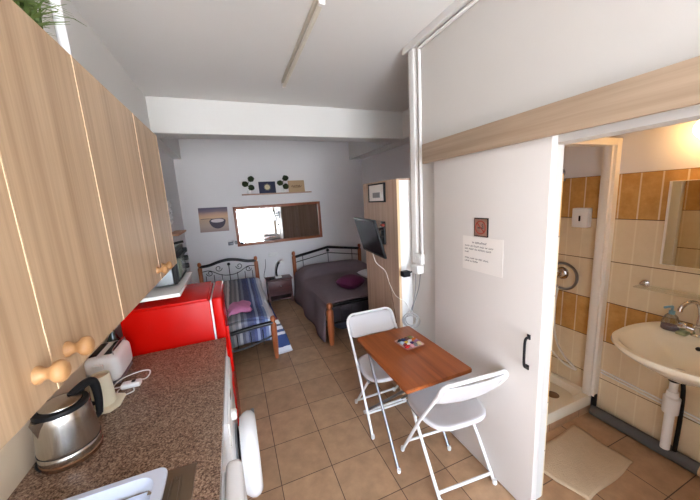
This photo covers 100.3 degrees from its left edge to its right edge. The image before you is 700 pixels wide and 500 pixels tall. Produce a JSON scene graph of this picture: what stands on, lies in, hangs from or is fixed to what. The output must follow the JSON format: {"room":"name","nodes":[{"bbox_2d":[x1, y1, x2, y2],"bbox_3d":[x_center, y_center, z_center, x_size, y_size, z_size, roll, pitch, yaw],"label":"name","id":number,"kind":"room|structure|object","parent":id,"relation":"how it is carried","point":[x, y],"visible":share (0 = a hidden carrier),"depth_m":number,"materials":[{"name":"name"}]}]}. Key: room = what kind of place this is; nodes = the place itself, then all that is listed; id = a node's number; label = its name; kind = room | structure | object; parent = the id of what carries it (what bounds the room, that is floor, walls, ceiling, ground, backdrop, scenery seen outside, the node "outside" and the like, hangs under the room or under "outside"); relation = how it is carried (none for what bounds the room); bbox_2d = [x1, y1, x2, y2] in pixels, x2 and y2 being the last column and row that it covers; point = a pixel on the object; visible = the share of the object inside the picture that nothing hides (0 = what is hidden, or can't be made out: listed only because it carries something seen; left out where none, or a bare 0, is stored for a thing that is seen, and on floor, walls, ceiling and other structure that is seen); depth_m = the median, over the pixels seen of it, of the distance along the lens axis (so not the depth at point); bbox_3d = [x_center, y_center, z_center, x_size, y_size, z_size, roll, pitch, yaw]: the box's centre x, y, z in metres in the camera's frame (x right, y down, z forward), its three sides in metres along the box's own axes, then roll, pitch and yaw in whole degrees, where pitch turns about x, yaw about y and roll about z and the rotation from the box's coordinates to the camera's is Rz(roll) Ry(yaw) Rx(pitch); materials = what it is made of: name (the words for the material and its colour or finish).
{"room":"studio apartment","nodes":[
{"label":"studio apartment","id":0,"kind":"room"},
{"bbox_2d":[0,147,191,499],"bbox_3d":[-1.223,0.233,1.040,0.106,2.800,8.100,-7,11,-21],"label":"wall","id":1,"kind":"structure","parent":0,"point":[17,457],"depth_m":1.01,"materials":[{"name":"paint"}]},
{"bbox_2d":[0,0,123,449],"bbox_3d":[-0.754,-0.084,0.455,0.422,0.770,0.768,-7,11,-21],"label":"upper cabinet","id":2,"kind":"object","parent":1,"relation":"attached to","point":[60,300],"visible":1,"depth_m":0.60,"materials":[{"name":"brown wood"}]},
{"bbox_2d":[12,0,85,35],"bbox_3d":[-0.823,-0.578,0.587,0.292,0.162,0.587,-7,11,-21],"label":"potted grass","id":3,"kind":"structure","parent":2,"relation":"on","point":[30,7],"depth_m":0.74,"materials":[{"name":"plant"}]},
{"bbox_2d":[35,0,180,158],"bbox_3d":[-1.200,-1.004,0.863,0.110,0.310,7.900,-7,11,-21],"label":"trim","id":4,"kind":"structure","parent":1,"relation":"attached to","point":[87,48],"depth_m":1.80,"materials":[{"name":"paint"}]},
{"bbox_2d":[72,57,176,318],"bbox_3d":[-1.082,-0.206,1.261,0.422,0.770,0.990,-7,11,-21],"label":"upper cabinet","id":5,"kind":"object","parent":1,"relation":"attached to","point":[124,151],"visible":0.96,"depth_m":1.10,"materials":[{"name":"brown wood"}]},
{"bbox_2d":[49,0,71,54],"bbox_3d":[-0.823,-0.848,0.778,0.035,0.629,0.035,-7,11,-21],"label":"pipe","id":6,"kind":"object","parent":5,"relation":"on","point":[61,30],"visible":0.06,"depth_m":0.81,"materials":[{"name":"plastic"}]},
{"bbox_2d":[140,272,192,302],"bbox_3d":[-1.300,0.264,1.932,0.400,0.060,0.615,-7,11,-21],"label":"shelf","id":7,"kind":"object","parent":1,"relation":"attached to","point":[168,291],"visible":0.34,"depth_m":1.78,"materials":[{"name":"white plastic"}]},
{"bbox_2d":[155,244,189,286],"bbox_3d":[-1.316,0.109,1.982,0.361,0.227,0.408,-7,11,-21],"label":"oven","id":8,"kind":"object","parent":7,"relation":"on","point":[177,272],"visible":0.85,"depth_m":1.89,"materials":[{"name":"black metal"}]},
{"bbox_2d":[167,201,173,224],"bbox_3d":[-2.250,-0.463,3.650,0.074,0.302,0.140,-9,11,-30],"label":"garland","id":9,"kind":"object","parent":1,"relation":"attached to","point":[169,202],"visible":0.88,"depth_m":3.64,"materials":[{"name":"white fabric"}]},
{"bbox_2d":[172,230,185,235],"bbox_3d":[-2.197,-0.216,3.710,0.130,0.025,0.650,-7,11,-21],"label":"shelf","id":10,"kind":"object","parent":1,"relation":"attached to","point":[177,232],"visible":0.74,"depth_m":3.64,"materials":[{"name":"brown wood"}]},
{"bbox_2d":[145,96,402,142],"bbox_3d":[-0.665,-1.467,3.394,2.810,0.330,0.250,-7,11,-21],"label":"beam","id":11,"kind":"structure","parent":1,"relation":"attached to","point":[171,118],"depth_m":3.18,"materials":[{"name":"paint"}]},
{"bbox_2d":[70,0,454,111],"bbox_3d":[0.209,-1.384,1.380,3.378,0.100,8.100,-7,11,-21],"label":"ceiling","id":12,"kind":"structure","parent":0,"point":[351,57],"depth_m":2.00,"materials":[{"name":"paint"}]},
{"bbox_2d":[281,0,324,88],"bbox_3d":[-0.365,-1.381,2.040,0.036,0.068,1.184,-7,11,-21],"label":"ceiling lamp","id":13,"kind":"object","parent":12,"relation":"attached to","point":[317,5],"visible":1,"depth_m":1.84,"materials":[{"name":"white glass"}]},
{"bbox_2d":[173,139,366,299],"bbox_3d":[-1.159,-0.518,5.315,3.278,2.800,0.100,-7,11,-21],"label":"wall","id":14,"kind":"structure","parent":0,"point":[210,173],"depth_m":5.07,"materials":[{"name":"paint"}]},
{"bbox_2d":[198,207,228,232],"bbox_3d":[-2.240,-0.500,4.808,0.447,0.400,0.028,-7,11,-21],"label":"print","id":15,"kind":"object","parent":14,"relation":"attached to","point":[214,219],"visible":1,"depth_m":4.80},
{"bbox_2d":[242,191,311,195],"bbox_3d":[-1.256,-0.986,5.084,1.180,0.020,0.120,-7,11,-21],"label":"display shelf","id":16,"kind":"object","parent":14,"relation":"attached to","point":[304,191],"visible":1,"depth_m":5.03,"materials":[{"name":"brown wood"}]},
{"bbox_2d":[242,176,253,193],"bbox_3d":[-1.700,-1.087,4.893,0.206,0.294,0.100,-7,11,-21],"label":"topiary plant","id":17,"kind":"object","parent":16,"relation":"on","point":[250,178],"visible":0.98,"depth_m":4.87,"materials":[{"name":"green plant"}]},
{"bbox_2d":[258,181,275,192],"bbox_3d":[-1.424,-1.077,5.026,0.280,0.198,0.043,-7,11,-21],"label":"card","id":18,"kind":"object","parent":16,"relation":"on","point":[264,187],"visible":0.94,"depth_m":5.02,"materials":[{"name":"blue paper"}]},
{"bbox_2d":[277,175,288,191],"bbox_3d":[-1.169,-1.153,5.098,0.210,0.294,0.100,-7,11,-21],"label":"topiary plant","id":19,"kind":"object","parent":16,"relation":"on","point":[285,178],"visible":0.96,"depth_m":5.08,"materials":[{"name":"green plant"}]},
{"bbox_2d":[288,180,304,191],"bbox_3d":[-0.957,-1.138,5.208,0.290,0.203,0.044,-7,11,-21],"label":"card","id":20,"kind":"object","parent":16,"relation":"on","point":[295,185],"visible":0.98,"depth_m":5.20,"materials":[{"name":"beige paper"}]},
{"bbox_2d":[233,201,322,246],"bbox_3d":[-1.240,-0.480,5.205,1.516,0.685,0.048,-7,11,-21],"label":"framed mirror","id":21,"kind":"object","parent":14,"relation":"attached to","point":[259,224],"visible":1,"depth_m":5.19,"materials":[{"name":"brown mirror"}]},
{"bbox_2d":[233,296,699,499],"bbox_3d":[0.373,1.468,1.878,3.378,0.100,8.100,-7,11,-21],"label":"floor","id":22,"kind":"structure","parent":0,"point":[314,440],"depth_m":2.09,"materials":[{"name":"tile"}]},
{"bbox_2d":[121,280,240,425],"bbox_3d":[-1.128,0.870,2.097,0.565,1.171,0.476,-7,11,-21],"label":"refrigerator","id":23,"kind":"object","parent":22,"relation":"on","point":[200,314],"visible":0.44,"depth_m":1.82,"materials":[{"name":"red metal"}]},
{"bbox_2d":[221,459,247,499],"bbox_3d":[-0.536,1.224,0.704,0.646,0.868,0.615,-7,11,-21],"label":"dishwasher","id":24,"kind":"object","parent":22,"relation":"on","point":[233,480],"visible":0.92,"depth_m":0.93,"materials":[{"name":"white plastic"}]},
{"bbox_2d":[222,356,263,497],"bbox_3d":[-0.816,1.118,1.460,0.696,0.848,0.600,-7,11,-21],"label":"washing machine","id":25,"kind":"object","parent":22,"relation":"on","point":[240,442],"visible":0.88,"depth_m":1.42,"materials":[{"name":"white metal"}]},
{"bbox_2d":[7,380,224,499],"bbox_3d":[-0.651,0.782,0.720,0.608,0.036,1.332,-7,11,-21],"label":"countertop","id":26,"kind":"structure","parent":25,"relation":"on","point":[171,431],"depth_m":1.05,"materials":[{"name":"stone"}]},
{"bbox_2d":[28,377,103,474],"bbox_3d":[-1.003,0.610,1.034,0.179,0.235,0.199,-7,11,-21],"label":"electric kettle","id":27,"kind":"object","parent":26,"relation":"on","point":[66,430],"visible":0.98,"depth_m":0.98,"materials":[{"name":"silver metal"}]},
{"bbox_2d":[123,462,196,499],"bbox_3d":[-0.591,0.853,0.601,0.448,0.160,0.668,-7,11,-21],"label":"sink","id":28,"kind":"object","parent":26,"relation":"in","point":[180,481],"visible":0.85,"depth_m":0.90,"materials":[{"name":"metal"}]},
{"bbox_2d":[64,467,167,499],"bbox_3d":[-0.652,0.823,0.688,0.345,0.173,0.437,-7,11,-21],"label":"basin","id":29,"kind":"object","parent":28,"relation":"in","point":[154,481],"visible":1,"depth_m":0.88,"materials":[{"name":"white ceramic"}]},
{"bbox_2d":[89,337,225,405],"bbox_3d":[-0.995,0.654,1.564,0.608,0.036,0.498,-7,11,-21],"label":"countertop","id":30,"kind":"structure","parent":25,"relation":"on","point":[193,365],"depth_m":1.55,"materials":[{"name":"stone"}]},
{"bbox_2d":[85,370,125,414],"bbox_3d":[-1.072,0.613,1.269,0.112,0.154,0.167,-7,11,-21],"label":"jug","id":31,"kind":"object","parent":30,"relation":"on","point":[112,400],"visible":0.53,"depth_m":1.26,"materials":[{"name":"beige plastic"}]},
{"bbox_2d":[84,336,132,384],"bbox_3d":[-1.239,0.569,1.502,0.143,0.181,0.245,-7,11,-21],"label":"toaster","id":32,"kind":"object","parent":30,"relation":"on","point":[115,357],"visible":0.87,"depth_m":1.45,"materials":[{"name":"white plastic"}]},
{"bbox_2d":[107,329,120,341],"bbox_3d":[-1.328,0.525,1.647,0.064,0.228,0.064,-7,11,-21],"label":"sauce bottle","id":33,"kind":"object","parent":30,"relation":"on","point":[113,336],"visible":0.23,"depth_m":1.63,"materials":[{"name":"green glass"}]},
{"bbox_2d":[114,369,150,394],"bbox_3d":[-1.075,0.645,1.426,0.113,0.037,0.166,-3,10,3],"label":"plug adapter","id":34,"kind":"object","parent":30,"relation":"on","point":[133,383],"visible":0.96,"depth_m":1.41,"materials":[{"name":"white plastic"}]},
{"bbox_2d":[197,256,292,358],"bbox_3d":[-1.563,0.702,4.045,1.109,0.883,2.050,-7,11,-21],"label":"bed","id":35,"kind":"object","parent":22,"relation":"on","point":[261,324],"visible":0.62,"depth_m":3.40,"materials":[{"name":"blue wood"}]},
{"bbox_2d":[227,300,251,315],"bbox_3d":[-1.332,0.679,3.514,0.279,0.079,0.399,-7,11,-21],"label":"pillow","id":36,"kind":"object","parent":35,"relation":"on","point":[243,306],"visible":1,"depth_m":3.42,"materials":[{"name":"pink fabric"}]},
{"bbox_2d":[212,277,273,323],"bbox_3d":[-1.621,0.749,3.998,0.958,0.294,1.842,-7,11,-21],"label":"quilt","id":37,"kind":"object","parent":35,"relation":"on","point":[248,289],"depth_m":3.94,"materials":[{"name":"blue fabric"}]},
{"bbox_2d":[266,274,293,304],"bbox_3d":[-1.257,0.705,5.230,0.440,0.435,0.292,-7,11,-21],"label":"nightstand","id":38,"kind":"object","parent":22,"relation":"on","point":[278,288],"visible":0.94,"depth_m":5.14,"materials":[{"name":"brown wood"}]},
{"bbox_2d":[275,260,283,277],"bbox_3d":[-1.253,0.334,5.176,0.165,0.311,0.080,-7,11,-21],"label":"desk lamp","id":39,"kind":"object","parent":38,"relation":"on","point":[280,261],"visible":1,"depth_m":5.15,"materials":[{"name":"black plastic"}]},
{"bbox_2d":[268,294,290,300],"bbox_3d":[-1.259,0.856,5.283,0.400,0.018,0.215,-7,11,-21],"label":"shelf","id":40,"kind":"object","parent":38,"relation":"attached to","point":[274,297],"depth_m":5.28,"materials":[{"name":"brown wood"}]},
{"bbox_2d":[292,244,368,345],"bbox_3d":[-0.047,0.506,4.621,1.429,0.898,2.077,-7,11,-21],"label":"double bed","id":41,"kind":"object","parent":22,"relation":"on","point":[316,290],"visible":0.59,"depth_m":4.24,"materials":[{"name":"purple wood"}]},
{"bbox_2d":[336,274,364,288],"bbox_3d":[0.006,0.442,4.092,0.330,0.180,0.310,5,13,39],"label":"cushion","id":42,"kind":"object","parent":41,"relation":"on","point":[350,281],"visible":1,"depth_m":3.99,"materials":[{"name":"purple fabric"}]},
{"bbox_2d":[357,269,366,277],"bbox_3d":[0.369,0.359,4.533,0.417,0.110,0.461,-7,11,-21],"label":"pillow","id":43,"kind":"object","parent":41,"relation":"on","point":[363,273],"visible":0.2,"depth_m":4.49,"materials":[{"name":"white fabric"}]},
{"bbox_2d":[334,319,346,328],"bbox_3d":[-0.095,0.984,4.010,0.274,0.178,0.283,-7,11,-21],"label":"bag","id":44,"kind":"object","parent":22,"relation":"on","point":[342,325],"visible":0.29,"depth_m":3.89,"materials":[{"name":"black fabric"}]},
{"bbox_2d":[346,307,406,439],"bbox_3d":[0.266,0.935,2.371,0.472,0.790,0.500,-7,11,-21],"label":"folding chair","id":45,"kind":"object","parent":22,"relation":"on","point":[363,323],"visible":0.77,"depth_m":2.43,"materials":[{"name":"white plastic"}]},
{"bbox_2d":[363,178,412,394],"bbox_3d":[0.853,0.250,2.949,1.213,1.873,0.651,-7,11,-21],"label":"wardrobe","id":46,"kind":"object","parent":22,"relation":"on","point":[396,211],"visible":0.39,"depth_m":2.48,"materials":[{"name":"laminate"}]},
{"bbox_2d":[354,217,386,258],"bbox_3d":[0.216,-0.122,2.485,0.212,0.306,0.525,-6,10,-15],"label":"television","id":47,"kind":"object","parent":46,"relation":"attached to","point":[368,230],"visible":1,"depth_m":2.43,"materials":[{"name":"black plastic"}]},
{"bbox_2d":[373,254,409,309],"bbox_3d":[0.367,0.259,2.505,0.319,0.497,0.116,4,12,37],"label":"cable","id":48,"kind":"object","parent":47,"relation":"hanging from","point":[373,254],"visible":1,"depth_m":2.52,"materials":[{"name":"white plastic"}]},
{"bbox_2d":[368,182,385,202],"bbox_3d":[0.234,-0.506,2.592,0.015,0.163,0.310,-7,11,-21],"label":"framed drawing","id":49,"kind":"object","parent":46,"relation":"attached to","point":[376,192],"visible":1,"depth_m":2.57,"materials":[{"name":"white paper"}]},
{"bbox_2d":[389,280,399,389],"bbox_3d":[0.393,0.761,2.597,0.006,1.001,0.127,-7,11,-20],"label":"cable","id":50,"kind":"object","parent":46,"relation":"attached to","point":[389,280],"visible":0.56,"depth_m":2.54,"materials":[{"name":"white plastic"}]},
{"bbox_2d":[357,326,471,473],"bbox_3d":[0.391,1.018,2.031,0.472,0.730,0.774,-7,11,-21],"label":"folding table","id":51,"kind":"object","parent":22,"relation":"on","point":[427,365],"visible":0.98,"depth_m":1.85,"materials":[{"name":"brown wood"}]},
{"bbox_2d":[395,336,423,349],"bbox_3d":[0.406,0.641,2.001,0.152,0.018,0.152,-8,11,-26],"label":"dish","id":52,"kind":"object","parent":51,"relation":"on","point":[422,343],"visible":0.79,"depth_m":1.97,"materials":[{"name":"ceramic"}]},
{"bbox_2d":[401,369,507,499],"bbox_3d":[0.624,1.015,1.799,0.472,0.790,0.500,-6,10,-16],"label":"folding chair","id":53,"kind":"object","parent":22,"relation":"on","point":[448,405],"visible":0.94,"depth_m":1.72,"materials":[{"name":"white plastic"}]},
{"bbox_2d":[546,371,590,432],"bbox_3d":[1.301,1.186,2.449,0.965,0.154,0.772,-7,11,-21],"label":"shower tray","id":54,"kind":"object","parent":22,"relation":"on","point":[567,402],"visible":0.24,"depth_m":2.23,"materials":[{"name":"ceramic"}]},
{"bbox_2d":[564,137,622,396],"bbox_3d":[1.379,0.238,1.938,0.971,1.876,0.082,-7,11,-21],"label":"door frame","id":55,"kind":"structure","parent":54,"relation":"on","point":[612,147],"depth_m":2.05,"materials":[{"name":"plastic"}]},
{"bbox_2d":[544,424,632,499],"bbox_3d":[1.454,1.347,1.876,0.587,0.021,0.382,-7,11,-21],"label":"bath mat","id":56,"kind":"object","parent":22,"relation":"on","point":[574,459],"visible":0.89,"depth_m":1.84,"materials":[{"name":"fabric"}]},
{"bbox_2d":[589,394,699,476],"bbox_3d":[2.127,1.280,1.575,0.076,0.165,1.483,-7,11,-21],"label":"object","id":57,"kind":"object","parent":22,"relation":"on","point":[679,458],"visible":0.99,"depth_m":1.95,"materials":[{"name":"grey tile"}]},
{"bbox_2d":[362,120,699,261],"bbox_3d":[1.827,-0.142,2.173,0.100,2.800,8.000,-7,11,-21],"label":"wall","id":58,"kind":"structure","parent":0,"point":[676,146],"depth_m":1.89,"materials":[{"name":"paint"}]},
{"bbox_2d":[348,109,408,159],"bbox_3d":[0.713,-1.661,4.049,0.258,0.330,3.305,-7,11,-21],"label":"trim","id":59,"kind":"structure","parent":58,"relation":"attached to","point":[357,150],"depth_m":4.63,"materials":[{"name":"paint"}]},
{"bbox_2d":[552,169,578,370],"bbox_3d":[1.684,0.160,2.334,0.106,1.591,0.335,-7,11,-21],"label":"shower","id":60,"kind":"object","parent":58,"relation":"attached to","point":[562,272],"visible":0.54,"depth_m":2.35,"materials":[{"name":"metal"}]},
{"bbox_2d":[571,208,591,227],"bbox_3d":[1.721,-0.240,2.171,0.058,0.143,0.107,-7,11,-21],"label":"dispenser","id":61,"kind":"object","parent":58,"relation":"attached to","point":[581,217],"visible":1,"depth_m":2.15,"materials":[{"name":"white plastic"}]},
{"bbox_2d":[551,167,699,462],"bbox_3d":[2.000,0.428,1.763,0.008,1.800,2.360,-7,11,-21],"label":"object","id":62,"kind":"structure","parent":58,"relation":"attached to","point":[642,197],"depth_m":1.98,"materials":[{"name":"tile"}]},
{"bbox_2d":[639,280,649,286],"bbox_3d":[1.970,0.263,1.601,0.125,0.044,0.634,-7,11,-21],"label":"glass shelf","id":63,"kind":"object","parent":58,"relation":"attached to","point":[645,283],"visible":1,"depth_m":1.88,"materials":[{"name":"glass"}]},
{"bbox_2d":[600,369,699,423],"bbox_3d":[2.157,1.063,1.536,0.013,0.145,1.451,-7,11,-21],"label":"pipes","id":64,"kind":"object","parent":58,"relation":"attached to","point":[636,390],"visible":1,"depth_m":1.98,"materials":[{"name":"white plastic"}]},
{"bbox_2d":[611,321,699,387],"bbox_3d":[1.795,0.606,1.570,0.549,0.198,0.610,-7,11,-21],"label":"washbasin","id":65,"kind":"object","parent":58,"relation":"attached to","point":[675,357],"visible":0.96,"depth_m":1.68,"materials":[{"name":"white ceramic"}]},
{"bbox_2d":[660,305,679,331],"bbox_3d":[1.915,0.402,1.740,0.080,0.152,0.067,6,14,43],"label":"soap dispenser","id":66,"kind":"object","parent":65,"relation":"on","point":[670,321],"visible":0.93,"depth_m":1.73,"materials":[{"name":"plastic"}]},
{"bbox_2d":[659,379,685,451],"bbox_3d":[1.959,0.954,1.777,0.098,0.634,0.082,-7,11,-21],"label":"trap","id":67,"kind":"object","parent":65,"relation":"attached to","point":[672,405],"visible":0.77,"depth_m":1.77,"materials":[{"name":"white plastic"}]},
{"bbox_2d":[675,329,689,335],"bbox_3d":[1.921,0.478,1.686,0.055,0.017,0.045,-7,11,-21],"label":"soap bar","id":68,"kind":"object","parent":65,"relation":"on","point":[679,332],"visible":1,"depth_m":1.68,"materials":[{"name":"green wax"}]},
{"bbox_2d":[677,300,699,337],"bbox_3d":[1.922,0.388,1.621,0.131,0.212,0.142,-7,11,-21],"label":"tap","id":69,"kind":"object","parent":65,"relation":"on","point":[681,325],"visible":1,"depth_m":1.64,"materials":[{"name":"silver metal"}]},
{"bbox_2d":[659,179,699,268],"bbox_3d":[2.004,-0.123,1.509,0.039,0.498,0.545,-7,11,-21],"label":"bathroom mirror","id":70,"kind":"object","parent":58,"relation":"attached to","point":[680,247],"visible":1,"depth_m":1.68,"materials":[{"name":"mirror"}]},
{"bbox_2d":[693,120,699,137],"bbox_3d":[1.885,-0.642,1.527,0.141,0.112,0.112,-7,11,-21],"label":"globe lamp","id":71,"kind":"object","parent":58,"relation":"attached to","point":[696,129],"visible":1,"depth_m":1.53,"materials":[{"name":"white glass"}]},
{"bbox_2d":[408,0,699,498],"bbox_3d":[1.415,0.208,0.310,0.110,2.800,4.595,-7,11,-21],"label":"wall partition","id":72,"kind":"structure","parent":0,"point":[499,59],"depth_m":1.35,"materials":[{"name":"paint"}]},
{"bbox_2d":[412,253,424,264],"bbox_3d":[0.539,0.067,2.307,0.040,0.080,0.120,-7,11,-21],"label":"power socket","id":73,"kind":"object","parent":72,"relation":"attached to","point":[418,258],"visible":0.97,"depth_m":2.27,"materials":[{"name":"white plastic"}]},
{"bbox_2d":[400,263,423,276],"bbox_3d":[0.491,0.164,2.310,0.149,0.093,0.115,-7,11,-21],"label":"power adapter","id":74,"kind":"object","parent":73,"relation":"attached to","point":[416,268],"visible":0.96,"depth_m":2.29,"materials":[{"name":"white plastic"}]},
{"bbox_2d":[402,274,420,327],"bbox_3d":[0.510,0.417,2.404,0.167,0.489,0.050,2,11,30],"label":"coiled cable","id":75,"kind":"object","parent":74,"relation":"hanging from","point":[410,312],"visible":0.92,"depth_m":2.42,"materials":[{"name":"grey plastic"}]},
{"bbox_2d":[402,0,478,253],"bbox_3d":[0.894,-0.566,1.183,0.045,1.520,2.400,-7,11,-21],"label":"duct","id":76,"kind":"object","parent":72,"relation":"attached to","point":[457,8],"visible":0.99,"depth_m":2.11,"materials":[{"name":"white plastic"}]},
{"bbox_2d":[434,135,557,499],"bbox_3d":[0.769,0.408,1.770,0.074,1.953,0.791,-7,11,-21],"label":"door","id":77,"kind":"structure","parent":72,"relation":"in","point":[489,323],"depth_m":1.59,"materials":[{"name":"paint"}]},
{"bbox_2d":[474,218,488,237],"bbox_3d":[0.739,-0.127,1.651,0.011,0.107,0.100,-7,11,-21],"label":"no smoking sign","id":78,"kind":"object","parent":77,"relation":"attached to","point":[481,225],"visible":1,"depth_m":1.64,"materials":[{"name":"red plastic"}]},
{"bbox_2d":[463,235,503,277],"bbox_3d":[0.753,0.029,1.677,0.003,0.204,0.291,-7,11,-21],"label":"notice sheet","id":79,"kind":"object","parent":77,"relation":"attached to","point":[483,255],"visible":1,"depth_m":1.66,"materials":[{"name":"paper"}]},
{"bbox_2d":[465,242,492,262],"bbox_3d":[0.744,0.016,1.694,0.001,0.126,0.209,-7,11,-21],"label":"print","id":80,"kind":"object","parent":79,"relation":"attached to","point":[475,252],"depth_m":1.69},
{"bbox_2d":[541,173,563,495],"bbox_3d":[1.093,0.542,1.410,0.008,1.800,2.360,-7,11,-21],"label":"trim","id":81,"kind":"structure","parent":72,"relation":"attached to","point":[563,173],"depth_m":1.50,"materials":[{"name":"white wood"}]},
{"bbox_2d":[422,56,699,163],"bbox_3d":[0.929,-0.523,1.073,0.070,0.130,2.120,-7,11,-21],"label":"trim","id":82,"kind":"structure","parent":72,"relation":"attached to","point":[677,85],"depth_m":1.08,"materials":[{"name":"brown wood"}]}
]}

